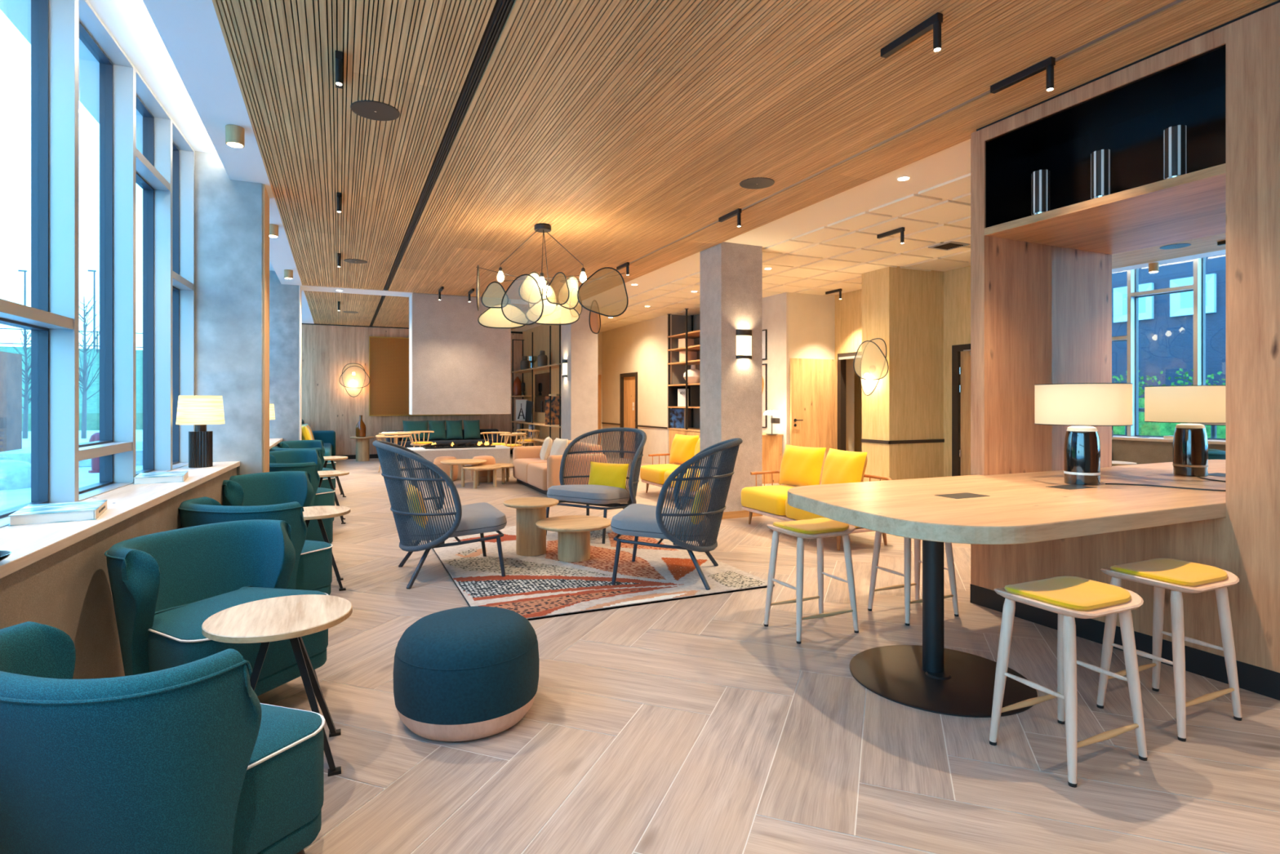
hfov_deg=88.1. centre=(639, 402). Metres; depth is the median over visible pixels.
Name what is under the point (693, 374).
vase
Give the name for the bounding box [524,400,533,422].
book
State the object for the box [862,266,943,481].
column
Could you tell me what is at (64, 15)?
trim
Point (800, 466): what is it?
cushion
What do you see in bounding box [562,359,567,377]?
wall sconce
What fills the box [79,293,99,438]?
bare tree
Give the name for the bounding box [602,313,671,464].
wall
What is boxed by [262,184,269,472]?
trim
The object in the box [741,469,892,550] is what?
bench sofa
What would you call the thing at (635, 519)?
seat cushion
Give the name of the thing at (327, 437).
sofa
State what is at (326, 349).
wall
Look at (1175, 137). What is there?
cylinder
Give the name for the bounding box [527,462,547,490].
seat cushion
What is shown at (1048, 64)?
ceiling spotlight
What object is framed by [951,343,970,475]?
door
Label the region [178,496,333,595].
armchair
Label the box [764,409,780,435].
mushroom lamp
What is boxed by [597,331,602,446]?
wall
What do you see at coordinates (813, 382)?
door
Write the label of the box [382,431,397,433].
magazine
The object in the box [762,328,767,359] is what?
print
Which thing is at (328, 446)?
seat cushion
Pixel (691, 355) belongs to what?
storage box
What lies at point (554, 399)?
book
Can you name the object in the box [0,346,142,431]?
grass bank
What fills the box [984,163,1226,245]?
shelf
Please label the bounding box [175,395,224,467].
lamp
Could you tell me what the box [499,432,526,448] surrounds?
spindle chair
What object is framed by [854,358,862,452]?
wall
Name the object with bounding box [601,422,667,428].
trim
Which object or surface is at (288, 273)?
ceiling spotlight
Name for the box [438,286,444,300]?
ceiling spotlight
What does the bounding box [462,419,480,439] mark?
cushion
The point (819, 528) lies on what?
counter stool
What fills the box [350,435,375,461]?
pedestal table
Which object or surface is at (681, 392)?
book
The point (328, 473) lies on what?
side table
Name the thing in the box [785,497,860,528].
seat cushion
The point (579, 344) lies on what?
column
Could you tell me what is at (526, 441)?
spindle chair
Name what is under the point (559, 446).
patterned cushion
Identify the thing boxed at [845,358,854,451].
door
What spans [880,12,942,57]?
ceiling spotlight
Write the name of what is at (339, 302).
ceiling spotlight
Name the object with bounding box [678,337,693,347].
storage box
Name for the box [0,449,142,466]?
kerb
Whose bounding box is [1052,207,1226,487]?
mirror
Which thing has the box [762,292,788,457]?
wall
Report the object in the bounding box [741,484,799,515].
seat cushion
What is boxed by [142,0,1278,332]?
ceiling
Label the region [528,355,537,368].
goblet
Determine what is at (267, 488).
armchair
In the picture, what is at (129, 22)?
ceiling
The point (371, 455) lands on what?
baseboard
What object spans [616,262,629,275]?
ceiling spotlight
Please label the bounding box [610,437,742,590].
lounge chair
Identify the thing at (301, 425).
sofa cushion
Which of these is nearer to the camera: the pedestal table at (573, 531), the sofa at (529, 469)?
the pedestal table at (573, 531)
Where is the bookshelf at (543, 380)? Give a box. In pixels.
[511,322,560,449]
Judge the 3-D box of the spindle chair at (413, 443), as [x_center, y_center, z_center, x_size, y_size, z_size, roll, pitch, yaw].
[-4.819,1.002,14.554,0.570,0.720,0.641,0,0,12]
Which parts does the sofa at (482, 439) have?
arm, backrest, arm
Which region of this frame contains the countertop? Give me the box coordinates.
[667,427,783,436]
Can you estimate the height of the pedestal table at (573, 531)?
0.315 m
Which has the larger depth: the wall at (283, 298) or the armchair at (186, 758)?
the wall at (283, 298)
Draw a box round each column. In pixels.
[195,151,262,475]
[560,305,597,444]
[699,241,762,511]
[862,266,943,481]
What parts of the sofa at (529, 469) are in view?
arm, arm, backrest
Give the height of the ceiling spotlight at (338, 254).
0.167 m
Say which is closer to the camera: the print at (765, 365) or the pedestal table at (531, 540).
the pedestal table at (531, 540)
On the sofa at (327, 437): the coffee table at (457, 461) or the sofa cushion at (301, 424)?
the sofa cushion at (301, 424)
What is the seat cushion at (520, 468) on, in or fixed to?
on the sofa at (529, 469)
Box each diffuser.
[562,363,567,375]
[736,335,751,355]
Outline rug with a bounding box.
[427,518,774,620]
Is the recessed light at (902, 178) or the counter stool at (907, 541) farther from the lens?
the recessed light at (902, 178)
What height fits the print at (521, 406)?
0.400 m
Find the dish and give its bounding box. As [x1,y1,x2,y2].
[0,550,11,561]
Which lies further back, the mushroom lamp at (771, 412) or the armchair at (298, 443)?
the mushroom lamp at (771, 412)
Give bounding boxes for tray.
[422,444,495,448]
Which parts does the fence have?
post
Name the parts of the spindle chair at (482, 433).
rail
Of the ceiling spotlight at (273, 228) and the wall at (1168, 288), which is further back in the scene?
the ceiling spotlight at (273, 228)
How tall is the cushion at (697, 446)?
0.447 m
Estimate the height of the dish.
0.030 m
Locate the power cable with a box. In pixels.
[1105,483,1226,491]
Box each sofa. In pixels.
[301,418,335,456]
[385,428,504,461]
[512,439,606,494]
[640,453,699,502]
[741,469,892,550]
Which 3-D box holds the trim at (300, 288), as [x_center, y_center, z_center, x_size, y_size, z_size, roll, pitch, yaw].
[-5.479,-0.240,10.674,0.014,3.200,0.530,0,0,-24]
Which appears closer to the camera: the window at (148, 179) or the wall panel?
the window at (148, 179)
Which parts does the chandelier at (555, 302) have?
bulb, cord, rod, bulb, cord, cord, bulb, rod, cord, bulb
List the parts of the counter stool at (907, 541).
leg, leg, leg, leg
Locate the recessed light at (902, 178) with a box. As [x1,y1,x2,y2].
[896,176,910,180]
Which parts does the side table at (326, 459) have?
leg, leg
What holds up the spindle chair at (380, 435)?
on the floor
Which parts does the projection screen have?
panel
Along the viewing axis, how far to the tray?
11.81 m
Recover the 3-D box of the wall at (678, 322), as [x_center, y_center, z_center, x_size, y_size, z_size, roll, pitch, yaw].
[1.579,-0.255,12.653,0.550,3.230,3.310,0,0,-24]
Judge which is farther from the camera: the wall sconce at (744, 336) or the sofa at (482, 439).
the sofa at (482, 439)
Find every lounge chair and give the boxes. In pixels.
[373,440,506,588]
[546,427,646,543]
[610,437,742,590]
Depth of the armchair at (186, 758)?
1.46 m
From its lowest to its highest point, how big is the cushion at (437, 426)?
0.459 m
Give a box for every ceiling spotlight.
[225,124,244,147]
[269,223,278,237]
[284,269,293,279]
[335,50,342,88]
[337,192,341,212]
[337,253,340,266]
[337,301,340,311]
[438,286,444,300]
[468,288,474,302]
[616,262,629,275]
[718,208,742,226]
[825,288,841,298]
[876,226,904,243]
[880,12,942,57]
[990,56,1055,93]
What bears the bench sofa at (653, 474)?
on the floor
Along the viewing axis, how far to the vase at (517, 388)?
17.18 m
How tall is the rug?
0.021 m
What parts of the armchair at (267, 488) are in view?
backrest, seat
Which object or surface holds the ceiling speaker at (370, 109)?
attached to the ceiling at (627, 129)
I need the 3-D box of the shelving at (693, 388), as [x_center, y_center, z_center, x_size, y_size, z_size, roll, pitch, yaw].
[1.317,-0.664,12.914,0.670,2.408,2.420,0,0,-24]
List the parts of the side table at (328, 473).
leg, leg, leg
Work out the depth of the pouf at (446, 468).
11.32 m
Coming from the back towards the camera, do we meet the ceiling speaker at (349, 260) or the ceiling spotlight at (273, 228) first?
the ceiling speaker at (349, 260)
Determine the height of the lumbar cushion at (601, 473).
0.302 m
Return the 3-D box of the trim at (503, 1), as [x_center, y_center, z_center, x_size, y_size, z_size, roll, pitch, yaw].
[-2.111,-1.850,6.345,0.034,0.014,21.300,0,0,-24]
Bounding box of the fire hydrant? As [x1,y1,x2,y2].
[88,431,99,472]
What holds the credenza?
on the floor
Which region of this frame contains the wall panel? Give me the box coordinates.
[368,336,480,416]
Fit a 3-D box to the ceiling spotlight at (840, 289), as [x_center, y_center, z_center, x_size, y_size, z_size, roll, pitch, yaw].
[3.199,-1.766,10.939,0.036,0.167,0.363,0,0,-24]
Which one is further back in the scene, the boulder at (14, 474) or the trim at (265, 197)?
the boulder at (14, 474)
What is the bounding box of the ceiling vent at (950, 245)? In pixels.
[928,240,969,250]
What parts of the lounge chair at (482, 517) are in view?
leg, leg, seat frame, leg, leg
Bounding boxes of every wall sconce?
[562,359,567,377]
[736,328,751,359]
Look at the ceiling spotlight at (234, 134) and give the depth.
4.40 m
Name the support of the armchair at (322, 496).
on the floor
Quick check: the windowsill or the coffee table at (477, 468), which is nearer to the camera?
the windowsill
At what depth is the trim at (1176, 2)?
4.27 m
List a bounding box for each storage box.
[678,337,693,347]
[679,351,697,361]
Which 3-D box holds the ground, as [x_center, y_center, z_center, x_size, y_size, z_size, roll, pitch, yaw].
[-51.959,1.580,3.835,88.580,0.200,170.000,0,0,-24]
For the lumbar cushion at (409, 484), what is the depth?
4.98 m
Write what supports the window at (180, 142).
in the wall at (68, 589)
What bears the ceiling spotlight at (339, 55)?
hanging from the ceiling at (627, 129)
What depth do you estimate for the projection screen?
11.51 m
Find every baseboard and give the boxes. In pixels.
[331,449,512,459]
[721,510,762,519]
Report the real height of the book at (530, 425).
0.300 m
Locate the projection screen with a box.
[408,293,511,414]
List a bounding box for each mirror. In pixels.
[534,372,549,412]
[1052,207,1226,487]
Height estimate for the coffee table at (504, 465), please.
0.300 m
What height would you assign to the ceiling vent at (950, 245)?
0.012 m
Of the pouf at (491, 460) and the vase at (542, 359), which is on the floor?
the pouf at (491, 460)
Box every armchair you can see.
[0,621,324,853]
[104,519,328,696]
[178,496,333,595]
[222,471,333,548]
[269,446,335,490]
[269,448,334,488]
[269,462,335,520]
[277,440,335,468]
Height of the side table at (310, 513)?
0.565 m
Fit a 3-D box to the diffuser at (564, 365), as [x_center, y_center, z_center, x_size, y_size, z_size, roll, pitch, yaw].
[-1.486,-0.649,12.983,0.058,0.235,0.210,0,0,-24]
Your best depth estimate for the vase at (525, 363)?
16.49 m
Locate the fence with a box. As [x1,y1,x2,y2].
[0,328,142,351]
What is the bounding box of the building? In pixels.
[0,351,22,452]
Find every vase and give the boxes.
[520,355,529,369]
[537,350,547,366]
[683,364,699,383]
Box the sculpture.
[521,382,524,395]
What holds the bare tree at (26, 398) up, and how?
on the ground
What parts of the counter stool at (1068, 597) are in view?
leg, leg, seat, leg, leg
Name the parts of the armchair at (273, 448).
backrest, seat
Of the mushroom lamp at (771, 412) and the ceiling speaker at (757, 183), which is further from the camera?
the mushroom lamp at (771, 412)
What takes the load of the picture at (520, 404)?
on the bookshelf at (543, 380)
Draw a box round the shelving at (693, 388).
[667,308,699,429]
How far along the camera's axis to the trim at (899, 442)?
9.24 m
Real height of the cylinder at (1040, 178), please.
0.285 m
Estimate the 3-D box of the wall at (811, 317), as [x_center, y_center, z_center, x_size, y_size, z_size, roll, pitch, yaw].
[2.972,-0.255,11.403,1.089,3.230,0.100,0,0,-24]
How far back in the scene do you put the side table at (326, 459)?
9.52 m
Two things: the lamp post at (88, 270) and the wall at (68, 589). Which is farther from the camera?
the lamp post at (88, 270)
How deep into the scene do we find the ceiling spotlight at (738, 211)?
6.35 m
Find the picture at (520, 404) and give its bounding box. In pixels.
[515,399,528,421]
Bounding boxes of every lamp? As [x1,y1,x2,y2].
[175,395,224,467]
[269,404,275,419]
[339,363,369,397]
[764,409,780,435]
[853,337,888,395]
[1034,382,1133,485]
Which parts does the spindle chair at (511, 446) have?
rail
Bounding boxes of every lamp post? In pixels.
[17,269,27,346]
[87,269,96,348]
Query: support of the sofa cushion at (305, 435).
on the sofa at (327, 437)
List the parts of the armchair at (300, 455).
backrest, seat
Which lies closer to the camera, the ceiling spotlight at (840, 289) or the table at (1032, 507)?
the table at (1032, 507)
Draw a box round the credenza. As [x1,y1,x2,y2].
[667,427,783,484]
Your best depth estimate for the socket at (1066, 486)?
3.79 m
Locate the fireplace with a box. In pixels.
[406,441,510,481]
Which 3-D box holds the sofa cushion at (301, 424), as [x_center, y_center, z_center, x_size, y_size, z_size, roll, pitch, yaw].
[-7.088,0.680,14.090,0.225,0.459,0.502,0,0,-44]
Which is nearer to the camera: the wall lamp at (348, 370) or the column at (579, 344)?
the column at (579, 344)
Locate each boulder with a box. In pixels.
[0,459,31,490]
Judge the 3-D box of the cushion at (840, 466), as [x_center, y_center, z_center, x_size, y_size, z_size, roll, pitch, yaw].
[2.048,0.705,6.677,0.244,0.447,0.623,0,0,-17]
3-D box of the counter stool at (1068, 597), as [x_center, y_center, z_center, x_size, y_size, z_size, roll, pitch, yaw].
[1.661,1.040,2.579,0.480,0.641,0.375,0,0,-24]
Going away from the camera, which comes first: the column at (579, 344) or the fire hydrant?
the column at (579, 344)
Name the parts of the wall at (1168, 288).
panel, panel, panel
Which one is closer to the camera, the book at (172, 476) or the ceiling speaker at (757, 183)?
the book at (172, 476)
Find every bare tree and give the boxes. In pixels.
[4,328,31,438]
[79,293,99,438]
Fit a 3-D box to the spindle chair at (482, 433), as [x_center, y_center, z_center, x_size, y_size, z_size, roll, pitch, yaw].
[-3.063,1.002,14.125,0.641,0.720,0.570,0,0,18]
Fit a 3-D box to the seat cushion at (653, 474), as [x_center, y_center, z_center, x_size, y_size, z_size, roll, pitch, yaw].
[0.484,1.041,9.783,0.760,0.242,0.805,0,0,-24]
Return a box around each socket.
[770,417,780,423]
[934,492,990,498]
[1047,484,1095,489]
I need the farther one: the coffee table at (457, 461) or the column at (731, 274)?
the coffee table at (457, 461)
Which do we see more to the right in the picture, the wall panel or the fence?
the wall panel
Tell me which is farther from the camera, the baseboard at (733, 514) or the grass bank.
the grass bank
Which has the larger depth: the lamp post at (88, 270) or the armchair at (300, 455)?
the lamp post at (88, 270)
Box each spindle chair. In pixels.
[375,434,410,472]
[408,431,434,447]
[480,431,511,444]
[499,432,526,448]
[516,429,540,446]
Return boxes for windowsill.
[0,461,239,578]
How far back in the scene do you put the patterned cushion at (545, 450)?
10.90 m
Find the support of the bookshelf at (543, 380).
on the floor
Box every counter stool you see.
[764,517,858,644]
[867,530,959,625]
[989,576,1147,787]
[1096,558,1242,741]
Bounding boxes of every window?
[0,0,73,528]
[79,0,133,501]
[136,70,170,475]
[172,120,193,470]
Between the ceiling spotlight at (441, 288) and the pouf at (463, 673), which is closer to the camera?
the pouf at (463, 673)
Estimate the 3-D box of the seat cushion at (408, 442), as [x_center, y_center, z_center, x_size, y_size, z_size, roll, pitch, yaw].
[-4.716,1.088,16.047,2.700,0.344,0.820,0,0,-24]
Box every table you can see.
[201,594,352,776]
[302,505,350,591]
[317,470,349,524]
[323,456,347,497]
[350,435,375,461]
[378,432,412,468]
[440,458,486,487]
[462,464,502,488]
[487,462,514,484]
[502,497,559,555]
[535,515,611,562]
[787,471,1226,717]
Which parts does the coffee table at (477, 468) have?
leg, leg, leg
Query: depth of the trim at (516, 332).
15.99 m
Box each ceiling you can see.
[0,0,274,271]
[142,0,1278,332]
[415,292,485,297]
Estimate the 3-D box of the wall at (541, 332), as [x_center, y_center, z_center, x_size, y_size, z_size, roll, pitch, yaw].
[-2.140,-0.255,15.505,0.060,3.230,4.600,0,0,-24]
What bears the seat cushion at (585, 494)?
on the lounge chair at (610, 497)
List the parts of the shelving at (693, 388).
shelf, shelf, shelf, shelf, shelf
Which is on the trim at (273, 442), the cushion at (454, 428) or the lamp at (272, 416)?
the lamp at (272, 416)
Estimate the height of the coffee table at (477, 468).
0.330 m
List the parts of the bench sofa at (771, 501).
leg, seat rail, arm rail, leg, leg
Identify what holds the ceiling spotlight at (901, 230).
hanging from the ceiling at (627, 129)
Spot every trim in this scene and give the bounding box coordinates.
[48,0,195,502]
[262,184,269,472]
[269,438,282,448]
[298,285,301,439]
[301,323,522,333]
[370,0,511,326]
[560,0,1183,296]
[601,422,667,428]
[861,439,944,444]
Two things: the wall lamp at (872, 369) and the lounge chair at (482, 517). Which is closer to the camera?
the lounge chair at (482, 517)
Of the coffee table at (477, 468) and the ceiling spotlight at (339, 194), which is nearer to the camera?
the ceiling spotlight at (339, 194)
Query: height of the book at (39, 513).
0.042 m
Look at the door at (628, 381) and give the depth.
15.94 m
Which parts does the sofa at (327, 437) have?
arm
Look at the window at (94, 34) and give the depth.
3.93 m
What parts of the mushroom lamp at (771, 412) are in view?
lamp shade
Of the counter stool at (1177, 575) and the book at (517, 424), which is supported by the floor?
the counter stool at (1177, 575)
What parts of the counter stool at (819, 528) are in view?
leg, leg, seat, leg, leg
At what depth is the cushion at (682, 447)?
9.73 m
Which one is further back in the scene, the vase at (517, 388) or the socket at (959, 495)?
the vase at (517, 388)
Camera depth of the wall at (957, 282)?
9.42 m
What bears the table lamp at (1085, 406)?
on the table at (1032, 507)
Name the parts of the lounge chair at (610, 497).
leg, seat frame, leg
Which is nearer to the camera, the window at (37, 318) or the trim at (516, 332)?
the window at (37, 318)
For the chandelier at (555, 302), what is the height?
1.128 m
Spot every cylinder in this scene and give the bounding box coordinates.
[1031,168,1049,215]
[1090,149,1111,199]
[1163,124,1186,179]
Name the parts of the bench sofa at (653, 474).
arm rail, seat rail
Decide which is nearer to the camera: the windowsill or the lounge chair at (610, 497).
the windowsill
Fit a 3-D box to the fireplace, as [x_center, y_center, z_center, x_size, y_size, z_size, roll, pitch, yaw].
[-3.278,1.035,11.967,1.720,0.650,0.670,0,0,-24]
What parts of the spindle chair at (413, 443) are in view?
rail, seat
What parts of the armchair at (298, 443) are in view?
backrest, seat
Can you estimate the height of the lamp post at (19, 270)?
10.650 m
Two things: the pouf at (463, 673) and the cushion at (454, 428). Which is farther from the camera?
the cushion at (454, 428)
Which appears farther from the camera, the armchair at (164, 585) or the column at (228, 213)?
the column at (228, 213)
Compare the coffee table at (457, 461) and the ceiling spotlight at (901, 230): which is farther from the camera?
the coffee table at (457, 461)
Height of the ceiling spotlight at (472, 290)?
0.167 m
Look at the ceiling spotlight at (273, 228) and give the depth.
6.85 m
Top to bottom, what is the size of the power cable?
0.008 m
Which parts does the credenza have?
door, door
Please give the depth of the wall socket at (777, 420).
11.36 m
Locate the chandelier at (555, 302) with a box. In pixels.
[476,223,628,333]
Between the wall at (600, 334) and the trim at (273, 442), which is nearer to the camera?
the trim at (273, 442)
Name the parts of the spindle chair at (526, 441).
seat, rail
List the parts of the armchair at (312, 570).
seat, seat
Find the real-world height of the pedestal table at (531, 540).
0.460 m
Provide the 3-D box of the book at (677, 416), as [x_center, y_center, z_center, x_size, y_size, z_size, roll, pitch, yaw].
[0.772,0.340,13.881,0.386,0.400,0.060,0,0,34]
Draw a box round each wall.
[0,466,236,679]
[269,271,298,441]
[301,324,522,455]
[522,318,560,446]
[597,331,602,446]
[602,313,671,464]
[671,314,699,427]
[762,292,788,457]
[788,291,835,444]
[835,266,970,476]
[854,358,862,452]
[969,0,1279,700]
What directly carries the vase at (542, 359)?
on the bookshelf at (543, 380)
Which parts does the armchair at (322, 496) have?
backrest, seat, seat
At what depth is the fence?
41.70 m
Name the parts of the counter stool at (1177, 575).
leg, leg, seat, leg, leg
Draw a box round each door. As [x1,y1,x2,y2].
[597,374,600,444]
[619,372,637,459]
[790,351,862,476]
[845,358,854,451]
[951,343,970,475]
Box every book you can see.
[8,499,106,525]
[133,471,188,484]
[516,423,519,432]
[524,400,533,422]
[528,424,534,437]
[545,395,559,424]
[670,408,685,428]
[677,388,688,406]
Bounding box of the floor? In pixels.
[257,453,1279,853]
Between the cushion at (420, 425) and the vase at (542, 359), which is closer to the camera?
the vase at (542, 359)
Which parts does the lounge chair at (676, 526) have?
leg, leg, seat frame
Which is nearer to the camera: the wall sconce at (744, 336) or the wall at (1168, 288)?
the wall at (1168, 288)
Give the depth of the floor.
2.66 m
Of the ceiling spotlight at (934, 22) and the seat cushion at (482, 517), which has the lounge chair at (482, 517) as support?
the seat cushion at (482, 517)
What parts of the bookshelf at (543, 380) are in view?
rod, rod, rod, shelf, shelf, shelf, shelf, rod, rod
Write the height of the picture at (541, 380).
0.930 m
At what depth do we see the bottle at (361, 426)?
15.22 m
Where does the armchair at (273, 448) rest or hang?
on the floor
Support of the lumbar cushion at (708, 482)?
on the lounge chair at (676, 526)
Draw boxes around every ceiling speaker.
[343,257,368,263]
[343,311,358,313]
[350,99,399,120]
[739,177,774,189]
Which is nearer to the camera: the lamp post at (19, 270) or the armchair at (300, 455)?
the armchair at (300, 455)
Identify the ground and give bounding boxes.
[0,429,142,511]
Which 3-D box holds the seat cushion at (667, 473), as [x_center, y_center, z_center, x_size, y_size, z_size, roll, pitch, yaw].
[0.819,1.041,9.046,0.760,0.242,0.805,0,0,-24]
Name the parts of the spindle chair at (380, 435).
rail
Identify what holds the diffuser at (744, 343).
attached to the wall sconce at (744, 336)
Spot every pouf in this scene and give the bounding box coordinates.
[393,605,539,741]
[433,456,457,481]
[471,455,495,482]
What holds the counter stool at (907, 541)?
on the floor
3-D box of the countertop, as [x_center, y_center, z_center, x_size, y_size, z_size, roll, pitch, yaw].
[1.506,0.555,12.554,0.535,0.030,3.250,0,0,-24]
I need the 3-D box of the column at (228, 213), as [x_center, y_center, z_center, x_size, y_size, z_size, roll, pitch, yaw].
[-3.611,-0.365,5.619,0.749,3.450,0.440,0,0,-24]
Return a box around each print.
[517,403,524,418]
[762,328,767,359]
[762,363,767,427]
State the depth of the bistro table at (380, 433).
13.52 m
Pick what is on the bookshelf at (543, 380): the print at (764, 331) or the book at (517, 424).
the book at (517, 424)
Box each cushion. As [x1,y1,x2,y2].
[301,423,314,439]
[301,424,313,439]
[301,425,312,439]
[301,426,311,439]
[323,443,332,456]
[397,438,495,457]
[402,420,428,439]
[406,484,427,529]
[407,502,506,540]
[428,420,445,439]
[445,419,462,439]
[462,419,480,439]
[513,457,546,483]
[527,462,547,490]
[539,436,552,459]
[546,484,629,504]
[550,437,568,455]
[588,461,628,488]
[610,503,709,541]
[640,463,690,484]
[664,468,699,491]
[669,433,698,466]
[690,482,711,524]
[693,438,699,466]
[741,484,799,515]
[778,444,826,486]
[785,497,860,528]
[821,448,867,484]
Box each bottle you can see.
[355,415,365,436]
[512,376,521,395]
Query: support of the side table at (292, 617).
on the floor
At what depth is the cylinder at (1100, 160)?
3.78 m

